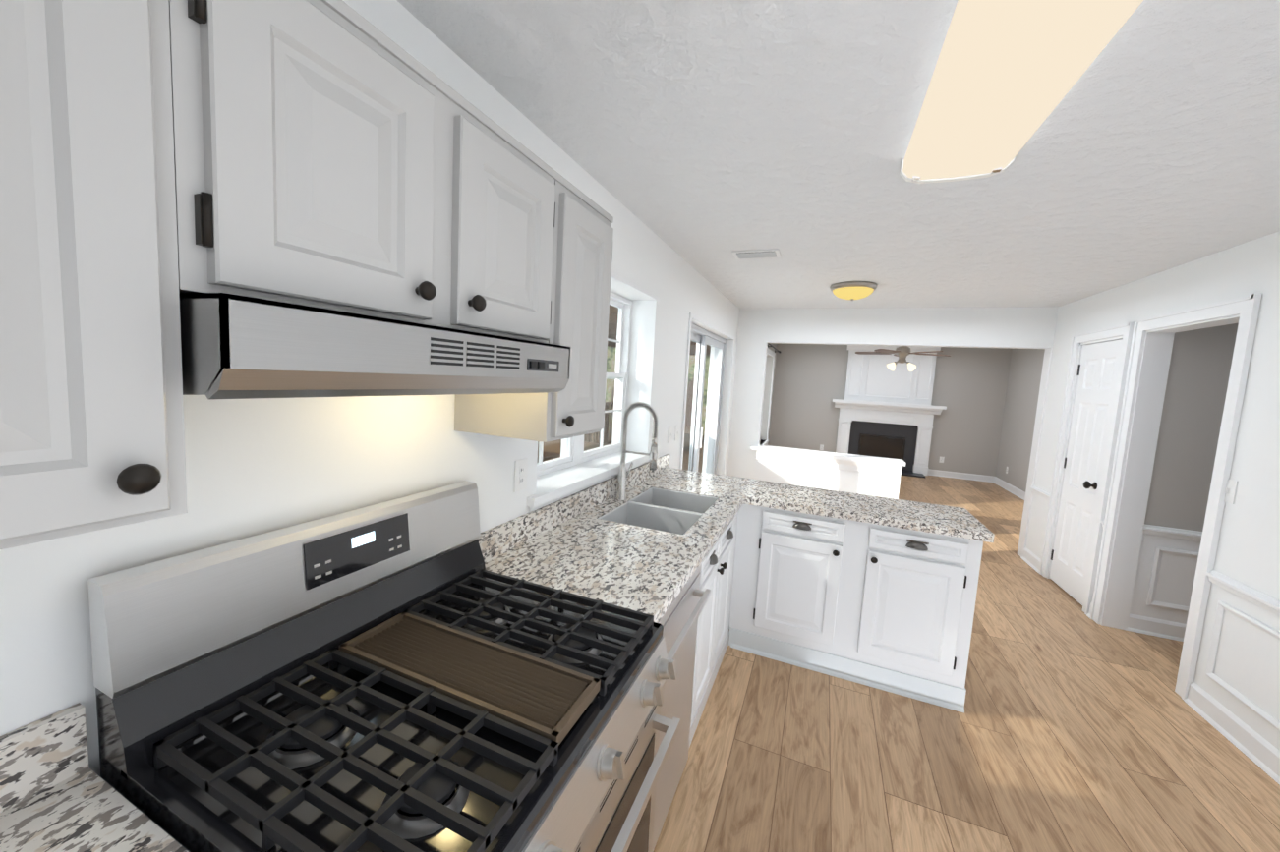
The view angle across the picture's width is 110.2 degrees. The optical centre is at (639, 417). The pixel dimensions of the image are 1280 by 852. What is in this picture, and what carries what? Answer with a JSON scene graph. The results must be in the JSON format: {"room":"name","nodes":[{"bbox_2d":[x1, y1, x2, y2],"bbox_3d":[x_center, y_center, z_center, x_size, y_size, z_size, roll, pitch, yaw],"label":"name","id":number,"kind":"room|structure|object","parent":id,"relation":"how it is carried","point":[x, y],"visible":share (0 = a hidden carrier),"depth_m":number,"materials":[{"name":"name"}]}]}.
{"room":"kitchen","nodes":[
{"label":"kitchen","id":0,"kind":"room"},
{"bbox_2d":[0,702,188,851],"bbox_3d":[-0.934,0.595,-0.299,0.639,0.140,1.890,5,6,22],"label":"countertop","id":1,"kind":"structure","parent":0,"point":[51,800],"depth_m":0.62,"materials":[{"name":"stone"}]},
{"bbox_2d":[0,0,777,776],"bbox_3d":[0.510,-0.004,4.271,0.250,2.420,11.740,5,6,22],"label":"wall","id":2,"kind":"structure","parent":0,"point":[258,466],"depth_m":1.03,"materials":[{"name":"white paint"}]},
{"bbox_2d":[0,0,216,549],"bbox_3d":[-0.761,-0.232,0.324,0.346,0.702,0.516,5,6,22],"label":"upper cabinet","id":3,"kind":"object","parent":2,"relation":"attached to","point":[157,157],"depth_m":0.44,"materials":[{"name":"grey paint"}]},
{"bbox_2d":[204,0,464,430],"bbox_3d":[-0.591,-0.260,0.730,0.346,0.702,0.367,5,6,22],"label":"upper cabinet","id":4,"kind":"object","parent":2,"relation":"attached to","point":[336,150],"depth_m":0.63,"materials":[{"name":"grey paint"}]},
{"bbox_2d":[178,292,570,399],"bbox_3d":[-0.504,-0.106,0.904,0.403,0.140,0.725,5,6,22],"label":"range hood","id":5,"kind":"object","parent":4,"relation":"attached to","point":[237,347],"visible":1,"depth_m":0.61,"materials":[{"name":"silver metal"}]},
{"bbox_2d":[456,98,570,442],"bbox_3d":[-0.450,-0.282,1.070,0.346,0.702,0.369,5,6,22],"label":"upper cabinet","id":6,"kind":"object","parent":2,"relation":"attached to","point":[514,206],"depth_m":1.02,"materials":[{"name":"grey paint"}]},
{"bbox_2d":[514,458,527,492],"bbox_3d":[-0.441,0.214,1.659,0.007,0.116,0.072,5,6,22],"label":"outlet","id":7,"kind":"object","parent":2,"relation":"attached to","point":[520,473],"visible":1,"depth_m":1.65,"materials":[{"name":"white plastic"}]},
{"bbox_2d":[536,291,632,476],"bbox_3d":[-0.343,-0.227,2.353,0.080,0.961,1.196,5,6,22],"label":"kitchen window","id":8,"kind":"structure","parent":2,"relation":"in","point":[572,452],"depth_m":2.77,"materials":[{"name":"white plastic"}]},
{"bbox_2d":[558,182,613,439],"bbox_3d":[-0.317,-0.304,1.391,0.346,0.702,0.328,5,6,22],"label":"upper cabinet","id":9,"kind":"object","parent":2,"relation":"attached to","point":[589,230],"depth_m":1.32,"materials":[{"name":"grey paint"}]},
{"bbox_2d":[526,272,775,512],"bbox_3d":[1.131,0.023,5.647,0.220,2.188,8.490,5,6,22],"label":"trim","id":10,"kind":"structure","parent":2,"relation":"attached to","point":[555,486],"depth_m":2.33,"materials":[{"name":"white wood"}]},
{"bbox_2d":[667,426,672,443],"bbox_3d":[0.222,0.128,3.249,0.013,0.116,0.072,5,6,22],"label":"light switch","id":11,"kind":"object","parent":2,"relation":"attached to","point":[670,433],"depth_m":3.24,"materials":[{"name":"white plastic"}]},
{"bbox_2d":[674,424,679,440],"bbox_3d":[0.284,0.118,3.396,0.013,0.116,0.072,5,6,22],"label":"light switch","id":12,"kind":"object","parent":2,"relation":"attached to","point":[677,426],"depth_m":3.39,"materials":[{"name":"white plastic"}]},
{"bbox_2d":[682,322,726,474],"bbox_3d":[0.552,0.177,4.412,0.132,2.036,1.726,5,6,22],"label":"sliding glass door","id":13,"kind":"structure","parent":2,"relation":"in","point":[702,338],"depth_m":4.45,"materials":[{"name":"white"}]},
{"bbox_2d":[767,343,780,352],"bbox_3d":[2.321,-1.250,7.937,0.126,0.061,2.710,5,6,22],"label":"curtain rod","id":14,"kind":"object","parent":2,"relation":"attached to","point":[773,347],"visible":0.42,"depth_m":8.00,"materials":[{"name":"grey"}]},
{"bbox_2d":[396,0,1279,349],"bbox_3d":[3.400,-0.996,3.001,6.370,0.100,11.740,5,6,22],"label":"ceiling","id":15,"kind":"structure","parent":0,"point":[705,138],"depth_m":1.54,"materials":[{"name":"white paint"}]},
{"bbox_2d":[731,248,781,259],"bbox_3d":[0.775,-1.080,2.970,0.300,0.015,0.170,5,6,22],"label":"ceiling vent","id":16,"kind":"object","parent":15,"relation":"in","point":[757,254],"visible":1,"depth_m":2.94,"materials":[{"name":"white metal"}]},
{"bbox_2d":[829,281,876,300],"bbox_3d":[1.784,-1.037,3.747,0.360,0.128,0.360,5,6,22],"label":"dome ceiling light","id":17,"kind":"object","parent":15,"relation":"attached to","point":[852,290],"visible":1,"depth_m":3.64,"materials":[{"name":"yellow glass"}]},
{"bbox_2d":[855,346,950,371],"bbox_3d":[4.268,-1.016,7.261,1.382,0.528,1.329,5,6,22],"label":"ceiling fan","id":18,"kind":"object","parent":15,"relation":"hanging from","point":[901,353],"visible":0.83,"depth_m":7.14,"materials":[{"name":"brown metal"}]},
{"bbox_2d":[899,0,1143,183],"bbox_3d":[0.898,-0.861,1.045,0.342,0.091,1.240,5,6,22],"label":"fluorescent ceiling light","id":19,"kind":"object","parent":15,"relation":"attached to","point":[1007,75],"visible":1,"depth_m":1.09,"materials":[{"name":"white plastic"}]},
{"bbox_2d":[768,343,1011,476],"bbox_3d":[4.753,-0.177,8.798,4.120,2.420,0.120,5,6,22],"label":"wall","id":20,"kind":"structure","parent":0,"point":[969,388],"depth_m":8.38,"materials":[{"name":"grey paint"}]},
{"bbox_2d":[928,468,993,482],"bbox_3d":[5.926,1.090,8.316,1.062,0.115,0.026,5,6,22],"label":"baseboard","id":21,"kind":"structure","parent":20,"relation":"attached to","point":[963,476],"depth_m":8.30,"materials":[{"name":"white wood"}]},
{"bbox_2d":[727,306,1058,498],"bbox_3d":[3.027,0.101,4.651,4.120,2.420,0.120,5,6,22],"label":"wall","id":22,"kind":"structure","parent":0,"point":[758,328],"depth_m":4.90,"materials":[{"name":"white paint"}]},
{"bbox_2d":[749,341,1052,557],"bbox_3d":[2.478,0.233,4.886,2.949,2.055,0.245,5,6,22],"label":"trim","id":23,"kind":"structure","parent":22,"relation":"attached to","point":[855,463],"depth_m":4.79,"materials":[{"name":"white wood"}]},
{"bbox_2d":[653,475,1279,851],"bbox_3d":[3.261,1.510,3.227,6.370,0.100,11.740,5,6,22],"label":"floor","id":24,"kind":"structure","parent":0,"point":[1073,727],"depth_m":1.95,"materials":[{"name":"brown wood"}]},
{"bbox_2d":[87,480,680,851],"bbox_3d":[-0.377,0.854,0.932,0.730,1.215,0.758,5,6,22],"label":"gas range","id":25,"kind":"object","parent":24,"relation":"on","point":[409,673],"visible":1,"depth_m":0.78,"materials":[{"name":"silver metal"}]},
{"bbox_2d":[651,562,710,851],"bbox_3d":[-0.155,0.979,1.601,0.670,0.872,0.603,5,6,22],"label":"dishwasher","id":26,"kind":"object","parent":24,"relation":"on","point":[678,620],"visible":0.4,"depth_m":1.56,"materials":[{"name":"silver metal"}]},
{"bbox_2d":[688,510,739,749],"bbox_3d":[0.064,0.933,2.227,0.628,0.874,0.713,5,6,22],"label":"base cabinet","id":27,"kind":"object","parent":24,"relation":"on","point":[718,567],"depth_m":2.09,"materials":[{"name":"white paint"}]},
{"bbox_2d":[477,402,758,623],"bbox_3d":[0.114,0.304,2.192,0.639,0.721,1.992,5,6,22],"label":"countertop","id":28,"kind":"structure","parent":27,"relation":"on","point":[643,538],"depth_m":1.77,"materials":[{"name":"stone"}]},
{"bbox_2d":[731,503,861,679],"bbox_3d":[0.916,0.938,2.704,0.624,0.874,0.468,5,6,22],"label":"base cabinet","id":29,"kind":"object","parent":24,"relation":"on","point":[798,571],"depth_m":2.48,"materials":[{"name":"white paint"}]},
{"bbox_2d":[832,345,946,478],"bbox_3d":[4.704,-0.153,8.525,1.900,2.416,0.420,5,6,22],"label":"fireplace","id":30,"kind":"object","parent":24,"relation":"on","point":[885,412],"visible":0.85,"depth_m":8.61,"materials":[{"name":"white wood"}]},
{"bbox_2d":[845,522,983,712],"bbox_3d":[1.456,0.987,2.482,0.546,0.874,0.468,5,6,22],"label":"base cabinet","id":31,"kind":"object","parent":24,"relation":"on","point":[887,609],"depth_m":2.26,"materials":[{"name":"white paint"}]},
{"bbox_2d":[747,480,994,542],"bbox_3d":[1.230,0.509,2.542,1.147,0.040,0.516,5,6,22],"label":"countertop","id":32,"kind":"structure","parent":31,"relation":"on","point":[952,521],"depth_m":2.44,"materials":[{"name":"stone"}]},
{"bbox_2d":[995,349,1045,492],"bbox_3d":[5.733,0.132,5.968,0.120,2.420,4.380,5,6,22],"label":"wall","id":33,"kind":"structure","parent":0,"point":[1020,406],"depth_m":7.33,"materials":[{"name":"grey paint"}]},
{"bbox_2d":[992,476,1025,500],"bbox_3d":[5.604,1.272,6.102,0.026,0.115,4.375,5,6,22],"label":"baseboard","id":34,"kind":"structure","parent":33,"relation":"attached to","point":[1017,492],"depth_m":7.42,"materials":[{"name":"white wood"}]},
{"bbox_2d":[1025,231,1279,751],"bbox_3d":[2.514,0.406,0.957,0.120,2.420,7.120,5,6,22],"label":"wall","id":35,"kind":"structure","parent":0,"point":[1248,656],"depth_m":2.20,"materials":[{"name":"white paint"}]},
{"bbox_2d":[1048,339,1122,605],"bbox_3d":[3.507,0.421,3.546,0.103,2.011,0.592,5,6,22],"label":"pantry door","id":36,"kind":"structure","parent":35,"relation":"in","point":[1097,374],"depth_m":3.54,"materials":[{"name":"white wood"}]},
{"bbox_2d":[1020,293,1279,785],"bbox_3d":[2.523,0.545,1.027,0.163,2.133,7.000,5,6,22],"label":"trim","id":37,"kind":"structure","parent":35,"relation":"attached to","point":[1147,395],"depth_m":2.97,"materials":[{"name":"white wood"}]},
{"bbox_2d":[1223,479,1237,504],"bbox_3d":[2.977,0.375,2.259,0.013,0.116,0.072,5,6,22],"label":"light switch","id":38,"kind":"object","parent":35,"relation":"attached to","point":[1231,492],"visible":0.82,"depth_m":2.25,"materials":[{"name":"white plastic"}]},
{"bbox_2d":[1129,323,1238,624],"bbox_3d":[4.798,0.392,2.517,2.910,2.420,0.130,5,6,22],"label":"wall","id":39,"kind":"structure","parent":0,"point":[1197,381],"depth_m":2.93,"materials":[{"name":"grey paint"}]},
{"bbox_2d":[1125,523,1202,641],"bbox_3d":[4.733,1.227,2.514,2.925,0.752,0.027,5,6,22],"label":"trim","id":40,"kind":"structure","parent":39,"relation":"attached to","point":[1161,628],"depth_m":3.01,"materials":[{"name":"white wood"}]},
{"label":"outside","id":41,"kind":"structure","parent":0,"visible":0},
{"bbox_2d":[544,346,709,462],"bbox_3d":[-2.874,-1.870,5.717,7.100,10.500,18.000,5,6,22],"label":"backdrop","id":42,"kind":"structure","parent":41,"point":[610,382],"depth_m":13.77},
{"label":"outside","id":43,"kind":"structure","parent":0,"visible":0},
{"bbox_2d":[537,339,704,472],"bbox_3d":[-0.002,-0.199,7.238,2.930,2.580,12.400,5,6,22],"label":"deck","id":44,"kind":"object","parent":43,"point":[593,445],"depth_m":8.86,"materials":[{"name":"brown wood"}]},
{"bbox_2d":[607,304,710,355],"bbox_3d":[0.022,-1.471,7.142,3.030,0.230,12.400,5,6,22],"label":"porch roof","id":45,"kind":"structure","parent":44,"relation":"on","point":[614,333],"depth_m":7.76,"materials":[{"name":"brown wood"}]}
]}

